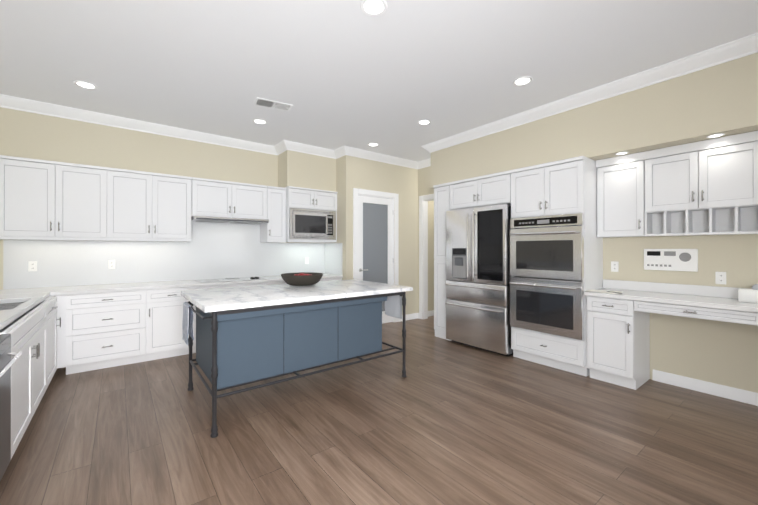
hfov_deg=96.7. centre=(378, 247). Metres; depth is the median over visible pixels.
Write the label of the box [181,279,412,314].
island countertop
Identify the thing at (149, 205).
upper cabinet
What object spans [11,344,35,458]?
base cabinet
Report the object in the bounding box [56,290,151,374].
base cabinet
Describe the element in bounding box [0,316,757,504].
floor
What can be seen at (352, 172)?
wall
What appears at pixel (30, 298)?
countertop
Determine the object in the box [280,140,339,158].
crown molding
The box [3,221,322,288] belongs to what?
backsplash
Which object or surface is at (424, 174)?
wall
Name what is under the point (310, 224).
microwave
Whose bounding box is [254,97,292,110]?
ceiling vent
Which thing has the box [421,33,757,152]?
crown molding
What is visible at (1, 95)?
crown molding
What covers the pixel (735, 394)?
baseboard
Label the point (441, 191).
tall cabinet
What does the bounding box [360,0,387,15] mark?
recessed light
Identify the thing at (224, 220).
range hood
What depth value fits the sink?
3.01 m
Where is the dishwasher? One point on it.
(6, 361)
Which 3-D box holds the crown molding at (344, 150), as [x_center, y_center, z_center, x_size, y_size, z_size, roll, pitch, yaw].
[0.089,-1.608,6.075,1.775,0.115,0.135,0,0,-38]
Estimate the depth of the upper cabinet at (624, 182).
3.54 m
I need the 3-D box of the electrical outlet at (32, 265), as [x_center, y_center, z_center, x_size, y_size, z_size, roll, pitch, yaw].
[-3.970,0.210,3.861,0.072,0.116,0.008,0,0,-38]
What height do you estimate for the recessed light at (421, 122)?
0.006 m
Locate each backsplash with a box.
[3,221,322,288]
[323,243,341,274]
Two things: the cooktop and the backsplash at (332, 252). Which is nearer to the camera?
the cooktop
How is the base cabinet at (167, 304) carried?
on the floor
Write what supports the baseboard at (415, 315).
attached to the wall at (352, 172)
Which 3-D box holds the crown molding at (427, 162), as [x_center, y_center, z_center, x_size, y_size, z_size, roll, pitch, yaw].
[1.057,-1.608,6.191,0.105,0.115,0.840,0,0,-38]
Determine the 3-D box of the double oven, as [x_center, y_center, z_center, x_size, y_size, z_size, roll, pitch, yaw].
[2.136,0.302,4.070,0.793,1.345,0.829,0,0,-38]
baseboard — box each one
[399,313,418,321]
[428,310,433,316]
[652,369,757,405]
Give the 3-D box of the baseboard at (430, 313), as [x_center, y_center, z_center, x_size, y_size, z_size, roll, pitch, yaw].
[1.258,1.331,7.014,0.990,0.110,0.016,0,0,-38]
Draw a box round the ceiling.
[0,0,757,161]
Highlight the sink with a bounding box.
[0,302,35,332]
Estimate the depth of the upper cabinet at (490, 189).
4.46 m
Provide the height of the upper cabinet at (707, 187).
0.623 m
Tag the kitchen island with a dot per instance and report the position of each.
(245, 335)
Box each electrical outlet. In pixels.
[28,261,36,271]
[108,260,114,268]
[611,261,618,271]
[715,272,725,284]
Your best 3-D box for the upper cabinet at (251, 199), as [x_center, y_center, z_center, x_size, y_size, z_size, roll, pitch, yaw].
[-2.054,-0.695,5.146,0.570,0.525,0.347,0,0,-38]
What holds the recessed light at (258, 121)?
in the ceiling
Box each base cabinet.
[0,328,51,408]
[3,324,55,377]
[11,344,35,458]
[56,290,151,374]
[152,286,203,359]
[204,282,275,288]
[320,278,341,280]
[511,324,589,376]
[585,295,652,389]
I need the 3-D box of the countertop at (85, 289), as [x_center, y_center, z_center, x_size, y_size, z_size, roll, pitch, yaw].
[-2.199,0.482,4.850,3.544,0.040,0.636,0,0,-38]
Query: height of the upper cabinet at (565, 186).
0.612 m
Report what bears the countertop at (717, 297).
on the base cabinet at (617, 341)
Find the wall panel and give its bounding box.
[644,249,697,271]
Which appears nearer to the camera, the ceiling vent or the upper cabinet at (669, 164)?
the upper cabinet at (669, 164)
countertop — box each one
[0,287,56,329]
[51,273,342,295]
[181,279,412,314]
[584,279,757,312]
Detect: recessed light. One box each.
[73,80,97,89]
[252,119,266,123]
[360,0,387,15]
[367,143,378,146]
[417,119,430,124]
[512,76,532,85]
[615,152,628,154]
[706,133,724,137]
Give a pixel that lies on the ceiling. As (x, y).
(336, 74)
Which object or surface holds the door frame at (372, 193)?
attached to the wall at (352, 172)
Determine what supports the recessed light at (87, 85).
in the ceiling
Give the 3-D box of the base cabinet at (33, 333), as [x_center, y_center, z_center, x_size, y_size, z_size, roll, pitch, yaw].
[-3.014,1.057,2.575,0.607,0.638,0.766,0,0,-38]
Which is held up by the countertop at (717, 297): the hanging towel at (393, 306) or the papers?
the papers
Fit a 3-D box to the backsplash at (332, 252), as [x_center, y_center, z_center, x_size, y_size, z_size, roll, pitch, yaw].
[-0.799,0.190,5.928,0.012,0.548,0.575,0,0,-38]
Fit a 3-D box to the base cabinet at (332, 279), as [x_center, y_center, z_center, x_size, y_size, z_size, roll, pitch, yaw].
[-1.040,0.944,5.759,0.594,0.876,0.617,0,0,-38]
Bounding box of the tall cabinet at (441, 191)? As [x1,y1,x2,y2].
[433,182,448,339]
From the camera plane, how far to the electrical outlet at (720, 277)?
3.13 m
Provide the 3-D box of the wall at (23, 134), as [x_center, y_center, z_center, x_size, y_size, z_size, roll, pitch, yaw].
[-2.536,-0.143,4.820,4.360,3.050,0.520,0,0,-38]
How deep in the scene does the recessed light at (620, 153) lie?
3.48 m
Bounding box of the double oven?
[509,213,583,339]
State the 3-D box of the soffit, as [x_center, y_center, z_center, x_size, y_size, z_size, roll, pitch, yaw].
[3.268,-1.326,2.893,0.650,0.690,7.080,0,0,-38]
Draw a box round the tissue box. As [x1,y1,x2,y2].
[738,284,757,302]
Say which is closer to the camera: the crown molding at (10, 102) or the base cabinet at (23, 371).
the base cabinet at (23, 371)
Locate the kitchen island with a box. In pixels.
[187,291,405,437]
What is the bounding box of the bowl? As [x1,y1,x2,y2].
[281,272,322,285]
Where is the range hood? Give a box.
[191,216,268,223]
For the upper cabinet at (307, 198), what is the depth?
5.52 m
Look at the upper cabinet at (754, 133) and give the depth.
2.82 m
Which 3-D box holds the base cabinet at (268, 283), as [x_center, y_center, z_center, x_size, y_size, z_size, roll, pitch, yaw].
[-2.170,0.942,4.883,1.085,0.876,0.617,0,0,-38]
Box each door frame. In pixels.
[353,188,398,321]
[419,194,433,318]
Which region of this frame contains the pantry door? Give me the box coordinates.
[358,195,392,323]
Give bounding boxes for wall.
[0,107,335,289]
[335,155,434,321]
[418,166,433,312]
[603,234,757,392]
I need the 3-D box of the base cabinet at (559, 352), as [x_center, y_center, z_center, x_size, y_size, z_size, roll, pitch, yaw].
[2.218,1.180,4.133,0.777,0.398,0.825,0,0,-38]
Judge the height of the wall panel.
0.222 m
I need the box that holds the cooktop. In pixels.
[194,277,266,282]
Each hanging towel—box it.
[182,302,193,344]
[385,295,401,318]
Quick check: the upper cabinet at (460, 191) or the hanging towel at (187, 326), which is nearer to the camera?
the hanging towel at (187, 326)
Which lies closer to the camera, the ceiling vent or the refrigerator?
the ceiling vent
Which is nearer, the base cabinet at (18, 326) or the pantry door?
the base cabinet at (18, 326)
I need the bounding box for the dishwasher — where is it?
[0,333,21,480]
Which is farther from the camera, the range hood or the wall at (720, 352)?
the range hood
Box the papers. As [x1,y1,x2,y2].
[587,290,621,293]
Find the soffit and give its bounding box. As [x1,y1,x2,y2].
[431,53,757,188]
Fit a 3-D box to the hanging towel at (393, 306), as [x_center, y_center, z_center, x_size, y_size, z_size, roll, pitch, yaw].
[0.163,0.647,3.836,0.050,0.286,0.268,0,0,-38]
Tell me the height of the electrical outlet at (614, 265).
0.116 m
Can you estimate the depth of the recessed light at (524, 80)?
3.37 m
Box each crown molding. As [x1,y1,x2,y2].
[0,94,3,104]
[0,95,283,154]
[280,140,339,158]
[336,146,415,168]
[416,158,430,168]
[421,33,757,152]
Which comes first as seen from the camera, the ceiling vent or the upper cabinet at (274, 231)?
the ceiling vent
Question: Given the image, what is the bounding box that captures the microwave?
[289,208,335,239]
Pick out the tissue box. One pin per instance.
(748, 295)
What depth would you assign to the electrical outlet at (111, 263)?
4.29 m
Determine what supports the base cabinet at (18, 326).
on the floor
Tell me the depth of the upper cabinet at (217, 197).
4.76 m
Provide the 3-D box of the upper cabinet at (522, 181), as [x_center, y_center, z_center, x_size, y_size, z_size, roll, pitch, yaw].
[2.108,-0.670,4.277,0.777,0.612,0.476,0,0,-38]
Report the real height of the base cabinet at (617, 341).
0.876 m
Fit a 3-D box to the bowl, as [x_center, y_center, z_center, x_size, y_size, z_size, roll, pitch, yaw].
[-0.863,0.345,3.788,0.470,0.134,0.470,0,0,-38]
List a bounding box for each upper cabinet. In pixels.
[0,155,115,238]
[116,168,199,238]
[200,178,235,217]
[236,183,267,218]
[260,186,285,242]
[285,186,337,242]
[449,178,472,209]
[473,170,508,207]
[509,165,536,217]
[537,156,596,219]
[596,150,659,237]
[652,143,691,214]
[688,132,751,214]
[752,131,757,210]
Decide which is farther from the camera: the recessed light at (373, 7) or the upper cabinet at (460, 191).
the upper cabinet at (460, 191)
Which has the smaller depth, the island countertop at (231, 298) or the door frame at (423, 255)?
the island countertop at (231, 298)
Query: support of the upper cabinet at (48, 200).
attached to the wall at (23, 134)
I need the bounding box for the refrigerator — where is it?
[445,204,512,356]
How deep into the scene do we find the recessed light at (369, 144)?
5.42 m
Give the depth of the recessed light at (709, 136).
2.93 m

